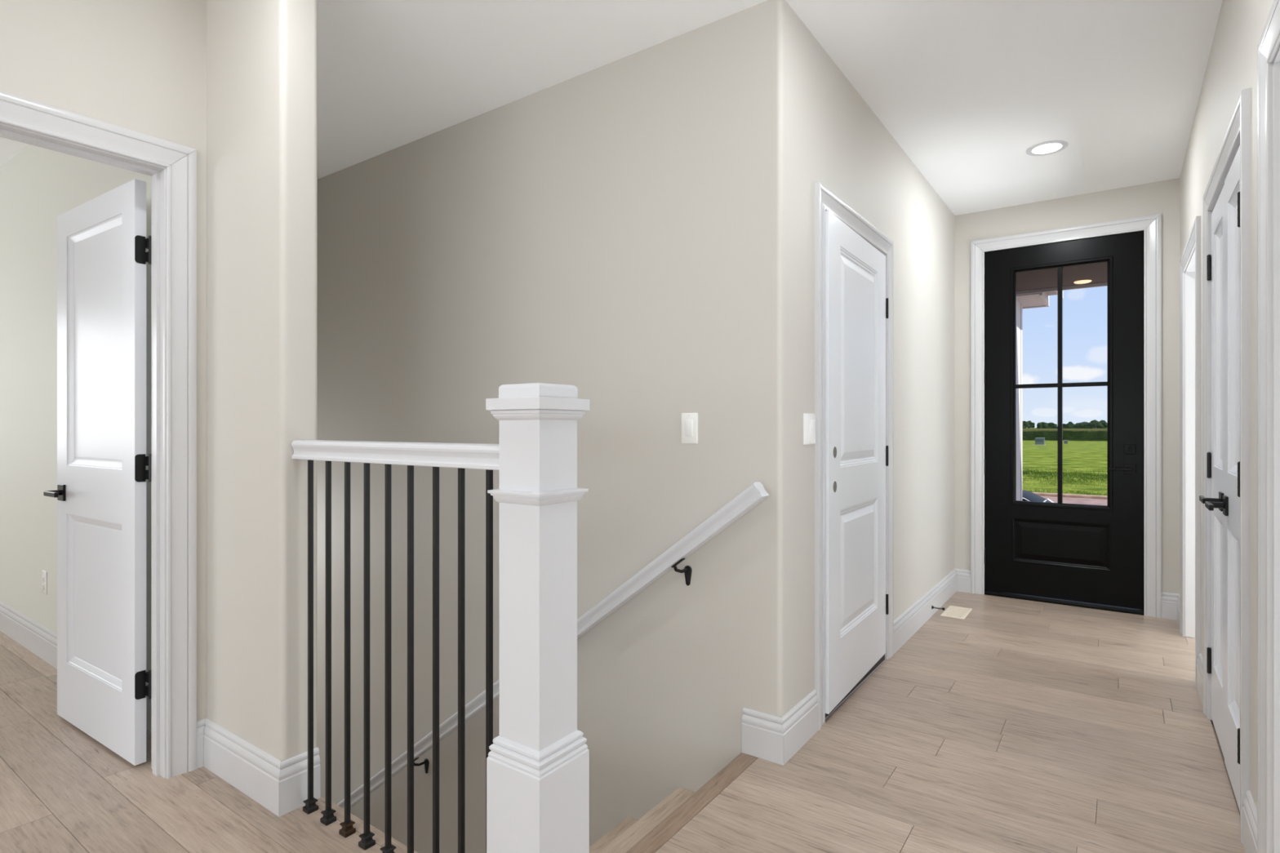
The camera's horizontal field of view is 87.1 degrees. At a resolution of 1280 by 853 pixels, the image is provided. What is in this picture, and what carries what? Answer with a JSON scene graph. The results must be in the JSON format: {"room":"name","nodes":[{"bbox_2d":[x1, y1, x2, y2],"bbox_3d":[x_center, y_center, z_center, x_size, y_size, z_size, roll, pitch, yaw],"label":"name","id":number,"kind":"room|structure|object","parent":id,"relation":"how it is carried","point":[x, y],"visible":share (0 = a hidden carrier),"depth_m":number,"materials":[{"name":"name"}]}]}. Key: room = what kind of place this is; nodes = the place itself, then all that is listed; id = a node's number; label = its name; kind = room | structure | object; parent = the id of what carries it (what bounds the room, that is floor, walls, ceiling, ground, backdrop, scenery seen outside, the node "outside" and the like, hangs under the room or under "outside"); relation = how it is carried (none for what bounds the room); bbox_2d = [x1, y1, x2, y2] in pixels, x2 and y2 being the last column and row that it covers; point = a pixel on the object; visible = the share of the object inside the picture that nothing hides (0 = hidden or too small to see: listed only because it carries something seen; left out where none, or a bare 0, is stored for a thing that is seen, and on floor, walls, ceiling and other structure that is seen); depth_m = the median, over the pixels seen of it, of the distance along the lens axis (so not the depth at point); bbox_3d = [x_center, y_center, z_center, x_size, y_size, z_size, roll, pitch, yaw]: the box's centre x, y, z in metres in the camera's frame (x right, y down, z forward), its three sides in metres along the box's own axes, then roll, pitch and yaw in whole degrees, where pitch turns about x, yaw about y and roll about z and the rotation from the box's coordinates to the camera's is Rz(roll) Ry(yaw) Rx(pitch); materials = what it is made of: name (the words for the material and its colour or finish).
{"room":"entrance hallway","nodes":[
{"label":"entrance hallway","id":0,"kind":"room"},
{"bbox_2d":[0,0,206,721],"bbox_3d":[-3.233,-0.171,0.129,0.115,2.742,5.655,0,0,35],"label":"wall","id":1,"kind":"structure","parent":0,"point":[136,65],"depth_m":2.23,"materials":[{"name":"grey paint"}]},
{"bbox_2d":[43,178,151,765],"bbox_3d":[-2.062,0.160,2.570,0.793,2.052,0.151,0,0,33],"label":"door","id":2,"kind":"structure","parent":1,"relation":"in","point":[103,243],"depth_m":2.52,"materials":[{"name":"white paint"}]},
{"bbox_2d":[0,90,196,778],"bbox_3d":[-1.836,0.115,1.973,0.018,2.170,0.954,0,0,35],"label":"door frame","id":3,"kind":"structure","parent":1,"relation":"in","point":[16,111],"depth_m":2.31,"materials":[{"name":"white paint"}]},
{"bbox_2d":[0,0,317,761],"bbox_3d":[-3.065,-0.171,3.555,4.881,2.742,0.126,0,0,35],"label":"wall","id":4,"kind":"structure","parent":0,"point":[262,55],"depth_m":2.25,"materials":[{"name":"grey paint"}]},
{"bbox_2d":[41,569,47,595],"bbox_3d":[-3.089,0.808,3.488,0.073,0.118,0.009,0,0,35],"label":"wall outlet","id":5,"kind":"object","parent":4,"relation":"attached to","point":[44,574],"visible":1,"depth_m":3.48,"materials":[{"name":"white plastic"}]},
{"bbox_2d":[0,601,151,732],"bbox_3d":[-3.365,1.120,3.682,4.225,0.160,0.015,0,0,35],"label":"baseboard","id":6,"kind":"structure","parent":4,"relation":"attached to","point":[38,639],"depth_m":3.58,"materials":[{"name":"white paint"}]},
{"bbox_2d":[196,718,319,817],"bbox_3d":[-1.300,1.120,2.271,0.552,0.160,0.132,0,0,33],"label":"baseboard","id":7,"kind":"structure","parent":4,"relation":"attached to","point":[281,788],"depth_m":2.17,"materials":[{"name":"white paint"}]},
{"bbox_2d":[317,0,797,852],"bbox_3d":[-1.208,1.204,3.718,4.315,5.492,0.150,0,0,35],"label":"wall","id":8,"kind":"structure","parent":0,"point":[623,232],"depth_m":2.87,"materials":[{"name":"grey paint"}]},
{"bbox_2d":[337,481,768,814],"bbox_3d":[-0.752,1.320,3.230,2.964,2.250,0.113,0,0,35],"label":"wall handrail","id":9,"kind":"object","parent":8,"relation":"attached to","point":[756,493],"visible":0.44,"depth_m":2.65,"materials":[{"name":"white paint"}]},
{"bbox_2d":[681,413,697,444],"bbox_3d":[0.192,0.007,2.621,0.073,0.120,0.010,0,0,35],"label":"light switch","id":10,"kind":"object","parent":8,"relation":"attached to","point":[689,420],"visible":1,"depth_m":2.62,"materials":[{"name":"white plastic"}]},
{"bbox_2d":[0,0,1222,215],"bbox_3d":[-0.309,-1.667,0.773,12.600,0.250,10.100,0,0,35],"label":"ceiling","id":11,"kind":"structure","parent":0,"point":[964,88],"depth_m":2.90,"materials":[{"name":"white paint"}]},
{"bbox_2d":[1026,140,1068,155],"bbox_3d":[2.252,-1.538,3.725,0.202,0.007,0.202,0,0,35],"label":"recessed light","id":12,"kind":"object","parent":11,"relation":"in","point":[1046,148],"visible":1,"depth_m":3.72,"materials":[{"name":"white paint"}]},
{"bbox_2d":[1031,142,1062,154],"bbox_3d":[2.252,-1.539,3.725,0.143,0.003,0.143,0,0,35],"label":"diffuser","id":13,"kind":"object","parent":12,"relation":"attached to","point":[1046,148],"depth_m":3.72,"materials":[{"name":"white plastic"}]},
{"bbox_2d":[0,591,1245,852],"bbox_3d":[-0.320,1.325,0.757,12.600,0.250,10.060,0,0,35],"label":"floor","id":14,"kind":"structure","parent":0,"point":[1012,725],"depth_m":2.32,"materials":[{"name":"brown wood"}]},
{"bbox_2d":[291,382,590,852],"bbox_3d":[-0.620,0.552,1.812,1.120,1.295,0.166,0,0,35],"label":"stair railing","id":15,"kind":"object","parent":14,"relation":"on","point":[537,766],"visible":1,"depth_m":1.52,"materials":[{"name":"white paint"}]},
{"bbox_2d":[825,655,884,717],"bbox_3d":[0.947,1.189,3.145,0.139,0.022,0.892,0,0,35],"label":"threshold","id":16,"kind":"object","parent":14,"relation":"on","point":[882,659],"visible":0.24,"depth_m":3.25,"materials":[{"name":"grey rubber"}]},
{"bbox_2d":[940,605,972,619],"bbox_3d":[2.042,1.197,4.341,0.138,0.006,0.284,0,0,35],"label":"floor vent","id":17,"kind":"object","parent":14,"relation":"in","point":[953,611],"visible":1,"depth_m":4.33,"materials":[{"name":"beige metal"}]},
{"bbox_2d":[984,590,1143,615],"bbox_3d":[2.878,1.185,4.607,0.912,0.030,0.166,0,0,35],"label":"threshold","id":18,"kind":"object","parent":14,"relation":"on","point":[1080,604],"visible":0.82,"depth_m":4.52,"materials":[{"name":"black paint"}]},
{"bbox_2d":[825,659,884,718],"bbox_3d":[2.607,0.400,4.860,13.000,4.400,0.020,0,0,35],"label":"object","id":19,"kind":"structure","parent":0,"point":[884,660],"depth_m":5.45,"materials":[{"name":"grey"}]},
{"bbox_2d":[797,16,955,703],"bbox_3d":[1.427,-0.171,3.809,0.130,2.742,3.060,0,0,35],"label":"wall","id":20,"kind":"structure","parent":0,"point":[843,146],"depth_m":3.63,"materials":[{"name":"grey paint"}]},
{"bbox_2d":[742,688,818,765],"bbox_3d":[0.540,1.120,2.568,0.164,0.160,0.338,0,0,35],"label":"baseboard","id":21,"kind":"structure","parent":20,"relation":"attached to","point":[774,739],"depth_m":2.45,"materials":[{"name":"white paint"}]},
{"bbox_2d":[803,413,815,444],"bbox_3d":[0.662,0.010,2.614,0.013,0.120,0.116,0,0,35],"label":"light switch","id":22,"kind":"object","parent":20,"relation":"attached to","point":[809,420],"visible":1,"depth_m":2.60,"materials":[{"name":"white plastic"}]},
{"bbox_2d":[814,181,893,730],"bbox_3d":[1.012,0.115,3.099,0.018,2.170,1.074,0,0,35],"label":"door frame","id":23,"kind":"structure","parent":20,"relation":"in","point":[825,199],"depth_m":2.72,"materials":[{"name":"white paint"}]},
{"bbox_2d":[825,210,888,715],"bbox_3d":[1.006,0.150,3.112,0.057,2.052,0.906,0,0,34],"label":"door","id":24,"kind":"structure","parent":20,"relation":"in","point":[856,304],"depth_m":3.02,"materials":[{"name":"white paint"}]},
{"bbox_2d":[893,568,970,654],"bbox_3d":[1.853,1.120,4.201,0.108,0.160,1.697,0,0,35],"label":"baseboard","id":25,"kind":"structure","parent":20,"relation":"attached to","point":[913,619],"depth_m":4.17,"materials":[{"name":"white paint"}]},
{"bbox_2d":[931,605,944,610],"bbox_3d":[1.880,1.145,4.242,0.074,0.024,0.024,0,0,35],"label":"door stop","id":26,"kind":"object","parent":20,"relation":"attached to","point":[932,606],"visible":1,"depth_m":4.25,"materials":[{"name":"black metal"}]},
{"bbox_2d":[1016,262,1106,291],"bbox_3d":[5.362,-1.650,4.934,5.000,0.200,3.340,0,0,35],"label":"ceiling","id":27,"kind":"structure","parent":0,"point":[1096,273],"depth_m":6.98,"materials":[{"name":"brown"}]},
{"bbox_2d":[1016,282,1106,294],"bbox_3d":[6.340,-1.657,6.305,5.000,0.285,0.030,0,0,35],"label":"trim","id":28,"kind":"structure","parent":27,"relation":"attached to","point":[1102,284],"depth_m":7.46,"materials":[{"name":"white wood"}]},
{"bbox_2d":[1074,280,1091,284],"bbox_3d":[4.729,-1.543,7.191,0.160,0.012,0.160,0,0,35],"label":"recessed light","id":29,"kind":"object","parent":27,"relation":"in","point":[1081,282],"visible":1,"depth_m":7.16,"materials":[{"name":"beige"}]},
{"bbox_2d":[1075,280,1089,284],"bbox_3d":[4.729,-1.541,7.191,0.130,0.008,0.130,0,0,35],"label":"diffuser","id":30,"kind":"object","parent":29,"relation":"attached to","point":[1077,282],"depth_m":7.16,"materials":[{"name":"beige"}]},
{"bbox_2d":[955,177,1179,594],"bbox_3d":[2.906,-0.171,4.563,1.402,2.742,0.115,0,0,35],"label":"wall","id":31,"kind":"structure","parent":0,"point":[1162,197],"depth_m":4.45,"materials":[{"name":"grey paint"}]},
{"bbox_2d":[984,231,1142,609],"bbox_3d":[2.829,-0.038,4.547,0.913,2.408,0.112,0,0,35],"label":"door","id":32,"kind":"structure","parent":31,"relation":"in","point":[1091,553],"depth_m":4.50,"materials":[{"name":"black paint"}]},
{"bbox_2d":[970,213,1161,617],"bbox_3d":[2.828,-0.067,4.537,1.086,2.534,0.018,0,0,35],"label":"door frame","id":33,"kind":"structure","parent":31,"relation":"in","point":[1151,225],"depth_m":4.32,"materials":[{"name":"white paint"}]},
{"bbox_2d":[1179,0,1274,809],"bbox_3d":[2.125,-0.171,2.360,0.115,2.742,4.610,0,0,35],"label":"wall","id":34,"kind":"structure","parent":0,"point":[1232,64],"depth_m":2.15,"materials":[{"name":"grey paint"}]},
{"bbox_2d":[1161,591,1179,627],"bbox_3d":[3.222,1.120,4.076,0.092,0.160,0.312,0,0,35],"label":"baseboard","id":35,"kind":"structure","parent":34,"relation":"attached to","point":[1170,602],"depth_m":4.19,"materials":[{"name":"white paint"}]},
{"bbox_2d":[1179,215,1200,686],"bbox_3d":[2.919,0.155,3.473,0.115,2.090,0.849,0,0,35],"label":"door frame","id":36,"kind":"structure","parent":34,"relation":"attached to","point":[1190,270],"depth_m":3.83,"materials":[{"name":"white paint"}]},
{"bbox_2d":[1196,653,1203,707],"bbox_3d":[2.475,1.120,2.963,0.015,0.160,0.323,0,0,35],"label":"baseboard","id":37,"kind":"structure","parent":34,"relation":"attached to","point":[1200,660],"depth_m":2.99,"materials":[{"name":"white paint"}]},
{"bbox_2d":[1199,184,1224,757],"bbox_3d":[2.192,0.160,2.570,0.093,2.052,0.460,0,0,35],"label":"door","id":38,"kind":"structure","parent":34,"relation":"in","point":[1215,261],"depth_m":2.65,"materials":[{"name":"white paint"}]},
{"bbox_2d":[1204,146,1239,810],"bbox_3d":[1.920,0.160,2.195,0.093,2.052,0.460,0,0,35],"label":"door","id":39,"kind":"structure","parent":34,"relation":"in","point":[1230,504],"depth_m":2.28,"materials":[{"name":"white paint"}]},
{"bbox_2d":[1203,88,1249,843],"bbox_3d":[2.112,0.155,2.342,0.115,2.090,0.943,0,0,35],"label":"door frame","id":40,"kind":"structure","parent":34,"relation":"attached to","point":[1223,183],"depth_m":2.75,"materials":[{"name":"white paint"}]},
{"bbox_2d":[1242,790,1257,852],"bbox_3d":[1.661,1.120,1.821,0.015,0.160,0.269,0,0,35],"label":"baseboard","id":41,"kind":"structure","parent":34,"relation":"attached to","point":[1249,810],"depth_m":1.86,"materials":[{"name":"white paint"}]},
{"bbox_2d":[1257,0,1279,852],"bbox_3d":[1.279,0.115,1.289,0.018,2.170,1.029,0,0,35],"label":"door frame","id":42,"kind":"structure","parent":34,"relation":"in","point":[1268,45],"depth_m":1.67,"materials":[{"name":"white paint"}]},
{"bbox_3d":[-1.569,3.935,3.225,4.300,0.230,1.310,0,0,35],"label":"floor","id":43,"kind":"structure","parent":0,"visible":0},
{"bbox_2d":[589,787,694,852],"bbox_3d":[-1.170,2.620,2.936,3.025,2.400,1.074,0,0,35],"label":"staircase","id":44,"kind":"structure","parent":43,"relation":"on","point":[628,832],"depth_m":2.48,"materials":[{"name":"brown wood"}]},
{"label":"outside","id":45,"kind":"structure","parent":0,"visible":0},
{"bbox_2d":[1022,427,1106,495],"bbox_3d":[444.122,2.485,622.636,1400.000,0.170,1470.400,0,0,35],"label":"lawn","id":46,"kind":"structure","parent":45,"point":[1073,451],"depth_m":44.56,"materials":[{"name":"green plant"}]},
{"bbox_2d":[1022,420,1028,428],"bbox_3d":[312.789,-1.401,553.601,11.530,8.256,9.675,0,0,35],"label":"tree","id":47,"kind":"object","parent":46,"relation":"on","point":[1024,425],"visible":0.27,"depth_m":550.46,"materials":[{"name":"green plant"}]},
{"bbox_2d":[1022,420,1035,428],"bbox_3d":[339.109,-1.276,588.017,10.094,7.752,10.370,0,0,35],"label":"tree","id":48,"kind":"object","parent":46,"relation":"on","point":[1031,424],"visible":0.7,"depth_m":585.25,"materials":[{"name":"green plant"}]},
{"bbox_2d":[1034,437,1044,444],"bbox_3d":[53.618,2.031,90.238,1.200,1.098,1.200,0,0,35],"label":"utility box","id":49,"kind":"object","parent":46,"relation":"on","point":[1038,441],"visible":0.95,"depth_m":89.88,"materials":[{"name":"metal"}]},
{"bbox_2d":[1036,422,1048,428],"bbox_3d":[310.233,-0.438,518.917,8.071,6.077,11.804,0,0,35],"label":"tree","id":50,"kind":"object","parent":46,"relation":"on","point":[1042,424],"visible":0.98,"depth_m":515.85,"materials":[{"name":"green plant"}]},
{"bbox_2d":[1047,422,1057,428],"bbox_3d":[336.878,-0.371,554.356,11.608,5.942,13.072,0,0,35],"label":"tree","id":51,"kind":"object","parent":46,"relation":"on","point":[1051,424],"visible":0.47,"depth_m":549.38,"materials":[{"name":"green plant"}]},
{"bbox_2d":[1022,428,1106,441],"bbox_3d":[115.078,1.470,187.165,210.000,2.260,161.600,0,0,35],"label":"field","id":52,"kind":"structure","parent":46,"relation":"on","point":[1051,434],"depth_m":119.41,"materials":[{"name":"green plant"}]},
{"bbox_2d":[1062,423,1072,428],"bbox_3d":[330.131,0.101,519.887,7.301,4.998,8.407,0,0,35],"label":"tree","id":53,"kind":"object","parent":46,"relation":"on","point":[1068,425],"visible":0.84,"depth_m":518.37,"materials":[{"name":"green plant"}]},
{"bbox_2d":[1066,421,1085,428],"bbox_3d":[358.794,-0.679,554.044,14.146,6.818,15.318,0,0,35],"label":"tree","id":54,"kind":"object","parent":46,"relation":"on","point":[1078,425],"visible":0.68,"depth_m":548.51,"materials":[{"name":"green plant"}]},
{"bbox_2d":[1084,419,1103,428],"bbox_3d":[350.414,-1.286,519.991,13.266,7.978,12.846,0,0,35],"label":"tree","id":55,"kind":"object","parent":46,"relation":"on","point":[1095,423],"visible":0.96,"depth_m":517.11,"materials":[{"name":"green plant"}]},
{"bbox_2d":[1099,420,1106,428],"bbox_3d":[383.072,-1.400,554.447,13.217,8.000,12.324,0,0,35],"label":"tree","id":56,"kind":"object","parent":46,"relation":"on","point":[1104,422],"visible":0.28,"depth_m":551.00,"materials":[{"name":"green plant"}]},
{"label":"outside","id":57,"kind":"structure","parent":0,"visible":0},
{"bbox_2d":[1040,496,1106,505],"bbox_3d":[2.950,2.700,21.357,100.000,0.200,20.200,0,0,35],"label":"road","id":58,"kind":"structure","parent":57,"point":[1065,500],"depth_m":23.56,"materials":[{"name":"grey concrete"}]},
{"bbox_2d":[1016,290,1057,500],"bbox_3d":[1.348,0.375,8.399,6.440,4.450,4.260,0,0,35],"label":"porch column","id":59,"kind":"structure","parent":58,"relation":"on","point":[1040,300],"depth_m":8.07,"materials":[{"name":"grey"}]},
{"bbox_2d":[1022,489,1053,502],"bbox_3d":[6.300,1.867,13.255,4.576,1.463,2.160,0,0,35],"label":"car","id":60,"kind":"object","parent":58,"relation":"on","point":[1026,495],"visible":0.02,"depth_m":12.44,"materials":[{"name":"white paint"}]},
{"bbox_2d":[1032,492,1106,499],"bbox_3d":[8.931,2.600,29.742,100.000,0.200,0.400,0,0,35],"label":"curb","id":61,"kind":"object","parent":58,"relation":"on","point":[1040,494],"depth_m":24.58,"materials":[{"name":"concrete"}]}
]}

